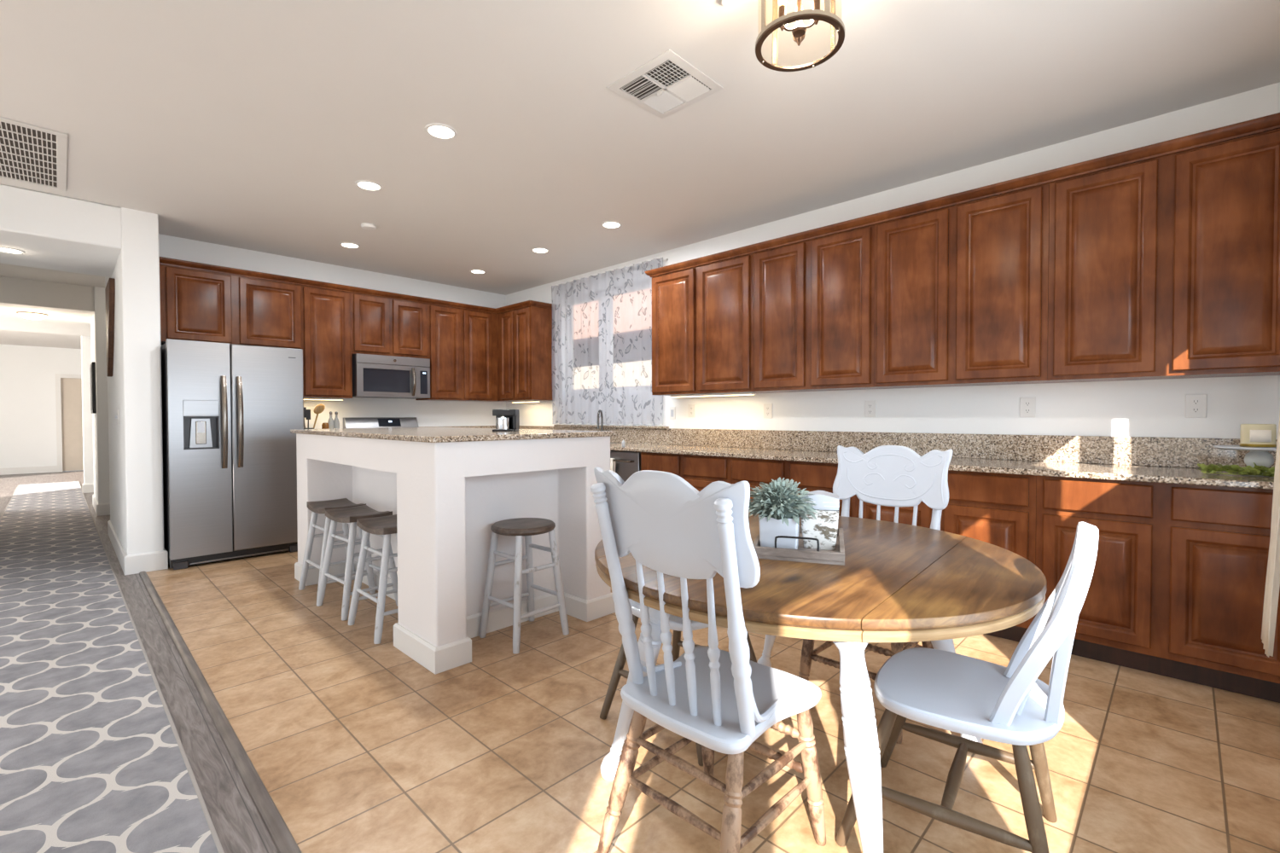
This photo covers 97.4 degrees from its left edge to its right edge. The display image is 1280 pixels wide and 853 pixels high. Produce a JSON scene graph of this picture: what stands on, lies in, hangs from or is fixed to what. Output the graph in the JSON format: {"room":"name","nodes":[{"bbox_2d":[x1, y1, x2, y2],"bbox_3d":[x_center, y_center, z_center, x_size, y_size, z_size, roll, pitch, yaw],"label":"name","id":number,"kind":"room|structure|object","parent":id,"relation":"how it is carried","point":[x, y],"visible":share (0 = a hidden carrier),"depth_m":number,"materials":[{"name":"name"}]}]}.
{"room":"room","nodes":[
{"label":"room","id":0,"kind":"room"},
{"bbox_2d":[0,330,81,349],"bbox_3d":[-10.807,-1.635,10.592,5.700,0.310,6.200,1,1,44],"label":"ceiling","id":1,"kind":"structure","parent":0,"point":[7,337],"depth_m":10.93,"materials":[{"name":"paint"}]},
{"bbox_2d":[0,343,81,468],"bbox_3d":[-12.528,-0.392,12.286,0.100,2.750,6.200,1,1,44],"label":"wall","id":2,"kind":"structure","parent":0,"point":[27,374],"depth_m":11.87,"materials":[{"name":"paint"}]},
{"bbox_2d":[0,465,57,475],"bbox_3d":[-12.466,0.913,12.288,0.015,0.139,6.150,1,1,44],"label":"baseboard","id":3,"kind":"structure","parent":2,"relation":"attached to","point":[47,468],"depth_m":11.85,"materials":[{"name":"white wood"}]},
{"bbox_2d":[55,373,81,471],"bbox_3d":[-12.244,-0.082,12.491,0.030,2.119,1.000,1,1,44],"label":"trim","id":4,"kind":"structure","parent":2,"relation":"attached to","point":[58,398],"depth_m":12.15,"materials":[{"name":"white wood"}]},
{"bbox_2d":[60,378,83,471],"bbox_3d":[-12.296,-0.047,12.542,0.044,2.030,0.840,1,1,44],"label":"door","id":5,"kind":"structure","parent":2,"relation":"in","point":[71,389],"depth_m":12.34,"materials":[{"name":"paint"}]},
{"bbox_2d":[0,276,94,336],"bbox_3d":[-7.721,-1.616,7.598,2.900,0.450,6.200,1,1,44],"label":"ceiling","id":6,"kind":"structure","parent":0,"point":[70,308],"depth_m":6.63,"materials":[{"name":"paint"}]},
{"bbox_2d":[16,311,48,319],"bbox_3d":[-7.402,-1.342,6.855,0.270,0.072,0.270,1,1,44],"label":"dome light","id":7,"kind":"object","parent":6,"relation":"attached to","point":[34,316],"visible":1,"depth_m":6.79,"materials":[{"name":"white glass"}]},
{"bbox_2d":[81,335,93,484],"bbox_3d":[-7.698,-0.357,9.862,0.150,2.750,2.955,1,1,44],"label":"wall","id":8,"kind":"structure","parent":0,"point":[85,340],"depth_m":8.79,"materials":[{"name":"paint"}]},
{"bbox_2d":[81,483,93,493],"bbox_3d":[-7.695,0.947,9.886,0.182,0.139,2.987,1,1,44],"label":"baseboard","id":9,"kind":"structure","parent":8,"relation":"attached to","point":[87,488],"depth_m":8.80,"materials":[{"name":"white wood"}]},
{"bbox_2d":[90,286,110,504],"bbox_3d":[-6.292,-0.320,7.843,1.240,2.743,1.895,1,1,44],"label":"wall","id":10,"kind":"structure","parent":0,"point":[101,456],"depth_m":6.77,"materials":[{"name":"paint"}]},
{"bbox_2d":[89,361,96,413],"bbox_3d":[-6.777,-0.471,6.967,0.560,0.620,0.033,1,1,44],"label":"picture frame","id":11,"kind":"object","parent":10,"relation":"attached to","point":[92,369],"visible":1,"depth_m":6.78,"materials":[{"name":"black plastic"}]},
{"bbox_2d":[89,366,92,410],"bbox_3d":[-6.787,-0.471,6.957,0.480,0.540,0.004,1,1,44],"label":"picture","id":12,"kind":"object","parent":11,"relation":"attached to","point":[90,369],"depth_m":6.90,"materials":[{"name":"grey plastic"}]},
{"bbox_2d":[92,494,110,516],"bbox_3d":[-6.289,0.981,7.867,1.272,0.139,1.927,1,1,44],"label":"baseboard","id":13,"kind":"structure","parent":10,"relation":"attached to","point":[100,509],"depth_m":6.79,"materials":[{"name":"white wood"}]},
{"bbox_2d":[105,207,164,555],"bbox_3d":[-4.522,-0.272,5.000,2.080,2.743,0.216,1,1,44],"label":"wall","id":14,"kind":"structure","parent":0,"point":[134,387],"depth_m":4.29,"materials":[{"name":"paint"}]},
{"bbox_2d":[0,184,122,277],"bbox_3d":[-4.621,-1.475,4.276,1.240,0.307,0.945,1,1,44],"label":"wall","id":15,"kind":"structure","parent":14,"relation":"attached to","point":[55,232],"depth_m":4.05,"materials":[{"name":"paint"}]},
{"bbox_2d":[0,246,25,253],"bbox_3d":[-4.715,-1.316,4.200,0.170,0.007,0.170,1,1,44],"label":"recessed light","id":16,"kind":"object","parent":15,"relation":"in","point":[2,248],"visible":1,"depth_m":4.20,"materials":[{"name":"beige"}]},
{"bbox_2d":[104,278,115,377],"bbox_3d":[-4.597,-0.843,4.885,0.579,0.790,0.035,1,1,44],"label":"wall art","id":17,"kind":"object","parent":14,"relation":"attached to","point":[110,288],"visible":1,"depth_m":4.84,"materials":[{"name":"brown wood"}]},
{"bbox_2d":[107,520,168,575],"bbox_3d":[-4.520,1.026,5.023,2.112,0.145,0.248,1,1,44],"label":"baseboard","id":18,"kind":"structure","parent":14,"relation":"attached to","point":[132,564],"depth_m":4.32,"materials":[{"name":"white wood"}]},
{"bbox_2d":[158,233,506,429],"bbox_3d":[-2.965,-0.293,6.045,0.100,2.743,3.455,1,1,44],"label":"wall","id":19,"kind":"structure","parent":0,"point":[427,413],"depth_m":6.00,"materials":[{"name":"paint"}]},
{"bbox_2d":[159,264,302,349],"bbox_3d":[-3.637,-1.017,5.017,0.346,0.630,1.019,1,1,44],"label":"upper cabinet","id":20,"kind":"object","parent":19,"relation":"attached to","point":[196,305],"visible":0.94,"depth_m":4.86,"materials":[{"name":"brown wood"}]},
{"bbox_2d":[301,285,352,398],"bbox_3d":[-3.128,-0.813,5.545,0.346,1.060,0.439,1,1,44],"label":"upper cabinet","id":21,"kind":"object","parent":19,"relation":"attached to","point":[326,314],"visible":0.95,"depth_m":5.42,"materials":[{"name":"brown wood"}]},
{"bbox_2d":[303,397,343,400],"bbox_3d":[-3.125,-0.272,5.535,0.060,0.020,0.380,1,1,44],"label":"light","id":22,"kind":"object","parent":21,"relation":"attached to","point":[305,398],"visible":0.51,"depth_m":5.51,"materials":[{"name":"white plastic"}]},
{"bbox_2d":[351,292,428,359],"bbox_3d":[-2.701,-1.042,5.981,0.346,0.618,0.787,1,1,44],"label":"upper cabinet","id":23,"kind":"object","parent":19,"relation":"attached to","point":[382,326],"visible":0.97,"depth_m":5.84,"materials":[{"name":"brown wood"}]},
{"bbox_2d":[351,353,430,398],"bbox_3d":[-2.663,-0.519,5.956,0.442,0.424,0.754,1,1,44],"label":"microwave","id":24,"kind":"object","parent":23,"relation":"attached to","point":[377,376],"visible":0.97,"depth_m":5.81,"materials":[{"name":"grey metal"}]},
{"bbox_2d":[415,303,497,401],"bbox_3d":[-2.128,-0.833,6.577,0.346,1.060,0.858,1,1,44],"label":"upper cabinet","id":25,"kind":"object","parent":19,"relation":"attached to","point":[462,343],"visible":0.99,"depth_m":6.45,"materials":[{"name":"brown wood"}]},
{"bbox_2d":[418,425,495,428],"bbox_3d":[-2.140,0.071,6.814,0.020,0.152,1.168,1,1,44],"label":"backsplash","id":26,"kind":"structure","parent":19,"relation":"attached to","point":[475,427],"depth_m":6.91,"materials":[{"name":"beige stone"}]},
{"bbox_2d":[488,318,511,401],"bbox_3d":[-1.724,-0.842,7.009,0.323,1.060,0.323,1,1,44],"label":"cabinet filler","id":27,"kind":"object","parent":19,"relation":"attached to","point":[497,318],"visible":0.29,"depth_m":6.93,"materials":[{"name":"brown wood"}]},
{"bbox_2d":[0,0,1279,295],"bbox_3d":[-3.381,-1.668,2.916,9.870,0.120,8.725,1,1,44],"label":"ceiling","id":28,"kind":"structure","parent":0,"point":[249,125],"depth_m":2.81,"materials":[{"name":"paint"}]},
{"bbox_2d":[0,116,68,191],"bbox_3d":[-3.860,-1.605,3.155,1.110,0.009,0.904,1,1,44],"label":"ceiling vent","id":29,"kind":"object","parent":28,"relation":"in","point":[29,154],"visible":1,"depth_m":3.34,"materials":[{"name":"white metal"}]},
{"bbox_2d":[339,242,360,248],"bbox_3d":[-2.632,-1.644,5.103,0.170,0.007,0.170,1,1,44],"label":"recessed light","id":30,"kind":"object","parent":28,"relation":"in","point":[350,245],"visible":1,"depth_m":5.10,"materials":[{"name":"beige"}]},
{"bbox_2d":[360,222,376,230],"bbox_3d":[-2.210,-1.625,4.581,0.116,0.030,0.116,1,1,44],"label":"smoke detector","id":31,"kind":"object","parent":28,"relation":"attached to","point":[367,226],"visible":1,"depth_m":4.55,"materials":[{"name":"white plastic"}]},
{"bbox_2d":[354,180,383,191],"bbox_3d":[-1.825,-1.622,3.788,0.170,0.007,0.170,1,1,44],"label":"recessed light","id":32,"kind":"object","parent":28,"relation":"in","point":[365,184],"visible":1,"depth_m":3.78,"materials":[{"name":"beige"}]},
{"bbox_2d":[424,122,457,139],"bbox_3d":[-1.085,-1.610,3.072,0.170,0.007,0.170,1,1,44],"label":"recessed light","id":33,"kind":"object","parent":28,"relation":"in","point":[435,130],"visible":1,"depth_m":3.06,"materials":[{"name":"beige"}]},
{"bbox_2d":[469,269,486,273],"bbox_3d":[-1.741,-1.663,6.040,0.170,0.007,0.170,1,1,44],"label":"recessed light","id":34,"kind":"object","parent":28,"relation":"in","point":[476,271],"visible":1,"depth_m":6.04,"materials":[{"name":"beige"}]},
{"bbox_2d":[530,247,549,253],"bbox_3d":[-0.935,-1.651,5.271,0.170,0.007,0.170,1,1,44],"label":"recessed light","id":35,"kind":"object","parent":28,"relation":"in","point":[540,250],"visible":1,"depth_m":5.26,"materials":[{"name":"beige"}]},
{"bbox_2d":[600,221,622,228],"bbox_3d":[-0.232,-1.639,4.572,0.170,0.007,0.170,1,1,44],"label":"recessed light","id":36,"kind":"object","parent":28,"relation":"in","point":[610,224],"visible":1,"depth_m":4.57,"materials":[{"name":"beige"}]},
{"bbox_2d":[606,48,723,118],"bbox_3d":[0.121,-1.596,2.666,0.392,0.025,0.392,1,1,44],"label":"ceiling vent","id":37,"kind":"object","parent":28,"relation":"in","point":[667,84],"visible":1,"depth_m":2.64,"materials":[{"name":"white metal"}]},
{"bbox_2d":[717,0,739,6],"bbox_3d":[0.333,-1.589,2.091,0.088,0.022,0.088,1,1,44],"label":"recessed light","id":38,"kind":"object","parent":28,"relation":"attached to","point":[724,2],"visible":1,"depth_m":2.10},
{"bbox_2d":[755,0,844,71],"bbox_3d":[0.531,-1.429,1.874,0.289,0.332,0.289,1,1,44],"label":"lantern light","id":39,"kind":"object","parent":28,"relation":"attached to","point":[828,14],"visible":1,"depth_m":1.85,"materials":[{"name":"brown metal"}]},
{"bbox_2d":[0,470,1279,852],"bbox_3d":[-6.501,1.116,5.985,18.360,0.060,8.705,1,1,44],"label":"floor","id":40,"kind":"structure","parent":0,"point":[358,747],"depth_m":2.00,"materials":[{"name":"tile"}]},
{"bbox_2d":[0,481,224,852],"bbox_3d":[-5.460,1.093,5.160,14.200,0.010,0.752,1,1,44],"label":"runner rug","id":41,"kind":"object","parent":40,"relation":"on","point":[94,759],"visible":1,"depth_m":2.24,"materials":[{"name":"grey fabric"}]},
{"bbox_2d":[139,571,302,852],"bbox_3d":[-1.611,1.139,2.167,6.015,0.014,0.042,1,1,44],"label":"trim","id":42,"kind":"structure","parent":40,"relation":"on","point":[279,832],"depth_m":2.01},
{"bbox_2d":[160,338,303,570],"bbox_3d":[-3.495,0.214,4.831,0.811,1.775,0.916,1,1,44],"label":"refrigerator","id":43,"kind":"object","parent":40,"relation":"on","point":[229,412],"visible":0.92,"depth_m":4.54,"materials":[{"name":"grey metal"}]},
{"bbox_2d":[298,498,375,599],"bbox_3d":[-2.068,0.818,3.835,0.416,0.602,0.361,1,1,44],"label":"stool","id":44,"kind":"object","parent":40,"relation":"on","point":[319,507],"visible":0.53,"depth_m":3.84,"materials":[{"name":"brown wood"}]},
{"bbox_2d":[316,505,397,620],"bbox_3d":[-1.757,0.823,3.516,0.416,0.602,0.361,1,1,41],"label":"stool","id":45,"kind":"object","parent":40,"relation":"on","point":[347,514],"visible":0.8,"depth_m":3.49,"materials":[{"name":"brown wood"}]},
{"bbox_2d":[348,514,397,644],"bbox_3d":[-1.394,0.829,3.180,0.416,0.602,0.361,1,1,44],"label":"stool","id":46,"kind":"object","parent":40,"relation":"on","point":[386,526],"visible":0.48,"depth_m":3.11,"materials":[{"name":"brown wood"}]},
{"bbox_2d":[343,417,418,428],"bbox_3d":[-2.593,0.493,5.899,0.625,1.175,0.762,1,1,44],"label":"range","id":47,"kind":"object","parent":40,"relation":"on","point":[348,422],"visible":0.21,"depth_m":6.03,"materials":[{"name":"grey metal"}]},
{"bbox_2d":[290,427,617,674],"bbox_3d":[-1.339,0.571,3.748,2.252,1.092,1.172,1,1,44],"label":"kitchen island","id":48,"kind":"object","parent":40,"relation":"on","point":[446,488],"visible":0.93,"depth_m":3.10,"materials":[{"name":"paint"}]},
{"bbox_2d":[290,427,617,442],"bbox_3d":[-1.340,0.039,3.738,2.252,0.028,1.172,1,1,44],"label":"island countertop","id":49,"kind":"structure","parent":48,"relation":"on","point":[414,434],"depth_m":3.13,"materials":[{"name":"stone"}]},
{"bbox_2d":[479,517,569,653],"bbox_3d":[-0.625,0.824,3.030,0.341,0.613,0.356,1,1,42],"label":"round stool","id":50,"kind":"object","parent":40,"relation":"on","point":[519,527],"visible":1,"depth_m":3.00,"materials":[{"name":"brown wood"}]},
{"bbox_2d":[610,450,641,482],"bbox_3d":[-0.033,0.647,5.146,0.603,0.881,0.648,1,1,44],"label":"dishwasher","id":51,"kind":"object","parent":40,"relation":"on","point":[627,463],"visible":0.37,"depth_m":4.83,"materials":[{"name":"grey metal"}]},
{"bbox_2d":[610,458,615,471],"bbox_3d":[-0.270,0.384,4.930,0.124,0.218,0.035,1,1,44],"label":"dish towel","id":52,"kind":"object","parent":51,"relation":"hanging from","point":[612,463],"visible":0.32,"depth_m":4.89,"materials":[{"name":"fabric"}]},
{"bbox_2d":[599,598,756,766],"bbox_3d":[0.159,0.683,2.236,0.570,0.925,0.509,1,1,44],"label":"chair","id":53,"kind":"object","parent":40,"relation":"on","point":[676,623],"visible":0.11,"depth_m":2.20,"materials":[{"name":"white paint"}]},
{"bbox_2d":[640,452,730,491],"bbox_3d":[0.536,0.654,4.639,0.899,0.883,0.621,1,1,44],"label":"base cabinet","id":54,"kind":"object","parent":40,"relation":"on","point":[700,472],"visible":0.23,"depth_m":4.33,"materials":[{"name":"brown wood"}]},
{"bbox_2d":[590,466,826,852],"bbox_3d":[0.195,0.630,1.516,0.489,1.056,0.501,1,1,44],"label":"chair","id":55,"kind":"object","parent":40,"relation":"on","point":[722,701],"visible":1,"depth_m":1.40,"materials":[{"name":"white paint"}]},
{"bbox_2d":[729,457,855,517],"bbox_3d":[1.193,0.665,4.001,0.930,0.883,0.621,1,1,44],"label":"base cabinet","id":56,"kind":"object","parent":40,"relation":"on","point":[811,476],"visible":0.16,"depth_m":3.78,"materials":[{"name":"brown wood"}]},
{"bbox_2d":[594,512,1047,852],"bbox_3d":[0.535,0.779,1.914,1.370,0.745,1.370,0,1,23],"label":"dining table","id":57,"kind":"object","parent":40,"relation":"on","point":[897,582],"visible":0.74,"depth_m":1.39,"materials":[{"name":"brown wood"}]},
{"bbox_2d":[752,525,844,565],"bbox_3d":[0.540,0.369,1.896,0.276,0.074,0.400,0,1,19],"label":"wooden tray","id":58,"kind":"object","parent":57,"relation":"on","point":[836,556],"visible":0.62,"depth_m":1.72,"materials":[{"name":"grey wood"}]},
{"bbox_2d":[748,477,817,549],"bbox_3d":[0.456,0.281,1.842,0.236,0.234,0.244,0,1,8],"label":"potted plant","id":59,"kind":"object","parent":58,"relation":"on","point":[779,507],"visible":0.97,"depth_m":1.79,"materials":[{"name":"green plant"}]},
{"bbox_2d":[800,509,838,550],"bbox_3d":[0.596,0.333,1.865,0.121,0.128,0.120,0,1,19],"label":"holder","id":60,"kind":"object","parent":58,"relation":"on","point":[824,528],"visible":0.69,"depth_m":1.81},
{"bbox_2d":[800,490,839,511],"bbox_3d":[0.596,0.243,1.864,0.124,0.050,0.109,0,1,19],"label":"folded napkins","id":61,"kind":"object","parent":60,"relation":"on","point":[824,500],"visible":0.69,"depth_m":1.81,"materials":[{"name":"white paper"}]},
{"bbox_2d":[798,445,953,744],"bbox_3d":[0.961,0.614,2.329,0.489,1.056,0.501,1,1,44],"label":"chair","id":62,"kind":"object","parent":40,"relation":"on","point":[896,476],"visible":0.52,"depth_m":2.41,"materials":[{"name":"white paint"}]},
{"bbox_2d":[855,470,1036,642],"bbox_3d":[1.858,0.675,3.356,0.922,0.883,0.621,1,1,44],"label":"base cabinet","id":63,"kind":"object","parent":40,"relation":"on","point":[997,509],"visible":0.26,"depth_m":2.95,"materials":[{"name":"brown wood"}]},
{"bbox_2d":[835,521,1098,852],"bbox_3d":[0.902,0.694,1.565,0.570,0.925,0.509,1,1,38],"label":"chair","id":64,"kind":"object","parent":40,"relation":"on","point":[957,693],"visible":0.98,"depth_m":1.43,"materials":[{"name":"white paint"}]},
{"bbox_2d":[1035,475,1279,703],"bbox_3d":[2.507,0.685,2.727,0.883,0.883,0.621,1,1,44],"label":"base cabinet","id":65,"kind":"object","parent":40,"relation":"on","point":[1176,590],"visible":0.84,"depth_m":2.49,"materials":[{"name":"brown wood"}]},
{"bbox_3d":[-3.050,0.647,5.452,0.621,0.883,0.500,1,1,44],"label":"base cabinet","id":66,"kind":"object","parent":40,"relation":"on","visible":0},
{"bbox_3d":[-3.043,0.189,5.437,0.644,0.030,0.510,1,1,44],"label":"countertop","id":67,"kind":"structure","parent":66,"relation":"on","visible":0},
{"bbox_2d":[321,422,328,429],"bbox_3d":[-3.067,0.067,5.486,0.059,0.212,0.060,1,1,44],"label":"jar","id":68,"kind":"object","parent":67,"relation":"on","point":[324,426],"visible":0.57,"depth_m":5.46,"materials":[{"name":"glass"}]},
{"bbox_2d":[327,411,334,429],"bbox_3d":[-3.053,0.012,5.557,0.056,0.320,0.056,1,1,44],"label":"glass bottle","id":69,"kind":"object","parent":67,"relation":"on","point":[331,425],"visible":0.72,"depth_m":5.54,"materials":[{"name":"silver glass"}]},
{"bbox_2d":[333,411,339,428],"bbox_3d":[-3.023,0.011,5.602,0.056,0.320,0.056,1,1,44],"label":"glass bottle","id":70,"kind":"object","parent":67,"relation":"on","point":[336,421],"visible":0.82,"depth_m":5.59,"materials":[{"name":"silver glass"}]},
{"bbox_3d":[-3.219,0.094,5.445,0.116,0.160,0.116,1,1,44],"label":"utensil crock","id":71,"kind":"object","parent":67,"relation":"on","visible":0},
{"bbox_2d":[303,407,306,428],"bbox_3d":[-3.244,-0.020,5.429,0.050,0.330,0.018,-1,1,-31],"label":"spatula","id":72,"kind":"object","parent":71,"relation":"in","point":[305,409],"visible":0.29,"depth_m":5.43,"materials":[{"name":"black plastic"}]},
{"bbox_2d":[306,409,310,428],"bbox_3d":[-3.214,-0.011,5.455,0.021,0.310,0.040,1,1,44],"label":"spatula","id":73,"kind":"object","parent":71,"relation":"in","point":[308,411],"visible":0.66,"depth_m":5.45,"materials":[{"name":"black plastic"}]},
{"bbox_2d":[313,403,325,428],"bbox_3d":[-3.154,-0.039,5.495,0.140,0.369,0.022,-1,1,-40],"label":"wooden spoon","id":74,"kind":"object","parent":71,"relation":"in","point":[318,409],"visible":0.97,"depth_m":5.49,"materials":[{"name":"brown wood"}]},
{"bbox_3d":[-0.841,0.633,5.974,1.690,0.883,0.621,1,1,44],"label":"cabinet","id":75,"kind":"object","parent":40,"relation":"on","visible":0},
{"bbox_2d":[610,442,1274,489],"bbox_3d":[0.245,0.200,4.518,6.644,0.030,1.189,1,1,44],"label":"countertop","id":76,"kind":"structure","parent":75,"relation":"on","point":[1112,472],"depth_m":2.95,"materials":[{"name":"beige stone"}]},
{"bbox_2d":[492,409,519,431],"bbox_3d":[-0.823,-0.039,3.453,0.140,0.135,0.125,0,1,0],"label":"coffee maker","id":77,"kind":"object","parent":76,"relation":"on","point":[506,420],"visible":1,"depth_m":3.40,"materials":[{"name":"black plastic"}]},
{"bbox_2d":[597,409,603,430],"bbox_3d":[-0.380,-0.005,5.737,0.090,0.335,0.211,0,1,4],"label":"faucet","id":78,"kind":"object","parent":76,"relation":"on","point":[599,410],"visible":0.59,"depth_m":5.78,"materials":[{"name":"metal"}]},
{"bbox_2d":[1197,462,1274,477],"bbox_3d":[2.647,0.187,2.484,0.266,0.060,0.175,1,1,44],"label":"greenery garland","id":79,"kind":"object","parent":76,"relation":"on","point":[1248,470],"visible":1,"depth_m":2.47,"materials":[{"name":"green plant"}]},
{"bbox_2d":[1213,445,1276,477],"bbox_3d":[2.745,0.153,2.495,0.284,0.127,0.284,1,1,44],"label":"cake stand","id":80,"kind":"object","parent":76,"relation":"on","point":[1259,456],"visible":0.72,"depth_m":2.47,"materials":[{"name":"white ceramic"}]},
{"bbox_2d":[1239,424,1276,447],"bbox_3d":[2.753,0.039,2.506,0.112,0.100,0.112,1,1,44],"label":"jar candle","id":81,"kind":"object","parent":80,"relation":"on","point":[1251,435],"visible":1,"depth_m":2.47,"materials":[{"name":"wax"}]},
{"bbox_2d":[505,81,1279,439],"bbox_3d":[0.698,-0.256,4.975,6.850,2.793,0.110,1,1,44],"label":"wall","id":82,"kind":"structure","parent":0,"point":[1142,408],"depth_m":3.57,"materials":[{"name":"paint"}]},
{"bbox_2d":[496,306,554,401],"bbox_3d":[-1.363,-0.836,6.643,0.703,1.060,0.346,1,1,44],"label":"upper cabinet","id":83,"kind":"object","parent":82,"relation":"attached to","point":[526,365],"visible":0.99,"depth_m":6.44,"materials":[{"name":"brown wood"}]},
{"bbox_2d":[159,256,555,314],"bbox_3d":[-2.422,-1.357,5.510,0.749,0.052,3.429,1,1,44],"label":"trim","id":84,"kind":"structure","parent":83,"relation":"attached to","point":[165,261],"depth_m":5.47,"materials":[{"name":"brown wood"}]},
{"bbox_2d":[511,400,540,402],"bbox_3d":[-1.353,-0.295,6.644,0.500,0.020,0.060,1,1,44],"label":"light","id":85,"kind":"object","parent":83,"relation":"attached to","point":[526,401],"visible":1,"depth_m":6.57,"materials":[{"name":"white"}]},
{"bbox_2d":[566,280,651,395],"bbox_3d":[-0.290,-0.896,5.963,1.500,1.100,0.050,1,1,44],"label":"window","id":86,"kind":"structure","parent":82,"relation":"in","point":[604,354],"depth_m":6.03,"materials":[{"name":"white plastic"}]},
{"bbox_2d":[551,258,668,425],"bbox_3d":[-0.382,-0.807,5.877,1.750,1.578,0.082,1,1,44],"label":"window curtain","id":87,"kind":"object","parent":82,"relation":"attached to","point":[643,265],"visible":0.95,"depth_m":5.80,"materials":[{"name":"white fabric"}]},
{"bbox_2d":[669,407,675,419],"bbox_3d":[0.304,-0.124,5.276,0.072,0.115,0.010,1,1,44],"label":"wall switch","id":88,"kind":"object","parent":82,"relation":"attached to","point":[672,410],"visible":1,"depth_m":5.27,"materials":[{"name":"white paint"}]},
{"bbox_2d":[688,404,695,417],"bbox_3d":[0.470,-0.144,5.115,0.078,0.118,0.010,1,1,44],"label":"wall outlet","id":89,"kind":"object","parent":82,"relation":"attached to","point":[691,407],"visible":1,"depth_m":5.11,"materials":[{"name":"grey plastic"}]},
{"bbox_2d":[651,253,770,395],"bbox_3d":[0.588,-0.805,4.751,1.045,1.060,0.346,1,1,44],"label":"upper cabinet","id":90,"kind":"object","parent":82,"relation":"attached to","point":[702,315],"visible":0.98,"depth_m":4.58,"materials":[{"name":"brown wood"}]},
{"bbox_2d":[670,392,755,397],"bbox_3d":[0.591,-0.264,4.716,0.840,0.020,0.060,1,1,44],"label":"light","id":91,"kind":"object","parent":90,"relation":"attached to","point":[733,393],"visible":0.99,"depth_m":4.66,"materials":[{"name":"white"}]},
{"bbox_2d":[644,112,1279,277],"bbox_3d":[1.539,-1.334,3.800,3.816,0.052,0.369,1,1,44],"label":"trim","id":92,"kind":"structure","parent":90,"relation":"attached to","point":[1271,122],"depth_m":3.06,"materials":[{"name":"brown wood"}]},
{"bbox_2d":[763,403,772,418],"bbox_3d":[1.038,-0.125,4.563,0.078,0.118,0.010,1,1,44],"label":"wall outlet","id":93,"kind":"object","parent":82,"relation":"attached to","point":[767,407],"visible":1,"depth_m":4.56,"materials":[{"name":"grey plastic"}]},
{"bbox_2d":[752,224,892,392],"bbox_3d":[1.292,-0.794,4.067,0.916,1.060,0.346,1,1,44],"label":"upper cabinet","id":94,"kind":"object","parent":82,"relation":"attached to","point":[813,300],"visible":0.98,"depth_m":3.90,"materials":[{"name":"brown wood"}]},
{"bbox_2d":[864,400,876,417],"bbox_3d":[1.633,-0.126,3.987,0.078,0.118,0.010,1,1,44],"label":"wall outlet","id":95,"kind":"object","parent":82,"relation":"attached to","point":[870,406],"visible":1,"depth_m":3.98,"materials":[{"name":"grey plastic"}]},
{"bbox_2d":[519,424,1277,468],"bbox_3d":[0.651,0.090,4.919,6.623,0.172,0.044,1,1,44],"label":"backsplash","id":96,"kind":"structure","parent":82,"relation":"attached to","point":[1175,452],"depth_m":3.49,"materials":[{"name":"beige stone"}]},
{"bbox_2d":[873,183,1056,389],"bbox_3d":[1.952,-0.784,3.428,0.920,1.060,0.346,1,1,44],"label":"upper cabinet","id":97,"kind":"object","parent":82,"relation":"attached to","point":[962,290],"visible":0.98,"depth_m":3.26,"materials":[{"name":"brown wood"}]},
{"bbox_2d":[1019,397,1035,417],"bbox_3d":[2.301,-0.114,3.339,0.078,0.118,0.010,1,1,44],"label":"wall outlet","id":98,"kind":"object","parent":82,"relation":"attached to","point":[1027,405],"visible":1,"depth_m":3.33,"materials":[{"name":"grey plastic"}]},
{"bbox_2d":[1024,401,1030,406],"bbox_3d":[2.299,-0.135,3.336,0.032,0.032,0.003,1,1,44],"label":"socket","id":99,"kind":"object","parent":98,"relation":"attached to","point":[1026,403],"depth_m":3.34,"materials":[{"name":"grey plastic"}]},
{"bbox_2d":[1024,408,1030,413],"bbox_3d":[2.299,-0.093,3.337,0.032,0.032,0.003,1,1,44],"label":"socket","id":100,"kind":"object","parent":98,"relation":"attached to","point":[1026,410],"depth_m":3.34,"materials":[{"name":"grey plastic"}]},
{"bbox_2d":[1047,128,1279,383],"bbox_3d":[2.600,-0.774,2.799,0.883,1.060,0.346,1,1,44],"label":"upper cabinet","id":101,"kind":"object","parent":82,"relation":"attached to","point":[1166,266],"visible":1,"depth_m":2.67,"materials":[{"name":"brown wood"}]},
{"bbox_2d":[1185,394,1206,418],"bbox_3d":[2.811,-0.104,2.844,0.078,0.118,0.010,1,1,44],"label":"wall outlet","id":102,"kind":"object","parent":82,"relation":"attached to","point":[1195,404],"visible":1,"depth_m":2.84,"materials":[{"name":"grey plastic"}]},
{"bbox_2d":[1191,407,1199,413],"bbox_3d":[2.809,-0.083,2.843,0.032,0.032,0.003,1,1,44],"label":"socket","id":103,"kind":"object","parent":102,"relation":"attached to","point":[1194,410],"depth_m":2.84,"materials":[{"name":"grey plastic"}]},
{"bbox_2d":[1191,398,1200,405],"bbox_3d":[2.809,-0.125,2.842,0.032,0.032,0.003,1,1,44],"label":"socket","id":104,"kind":"object","parent":102,"relation":"attached to","point":[1194,401],"depth_m":2.84,"materials":[{"name":"grey plastic"}]},
{"bbox_3d":[0.065,-0.156,-0.481,0.040,2.793,8.605,1,1,44],"label":"wall","id":105,"kind":"structure","parent":0,"visible":0},
{"bbox_2d":[1261,413,1279,657],"bbox_3d":[2.015,-0.153,1.665,0.150,1.944,1.400,1,1,44],"label":"drape","id":106,"kind":"object","parent":105,"relation":"hanging from","point":[1272,581],"visible":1,"depth_m":1.99,"materials":[{"name":"white fabric"}]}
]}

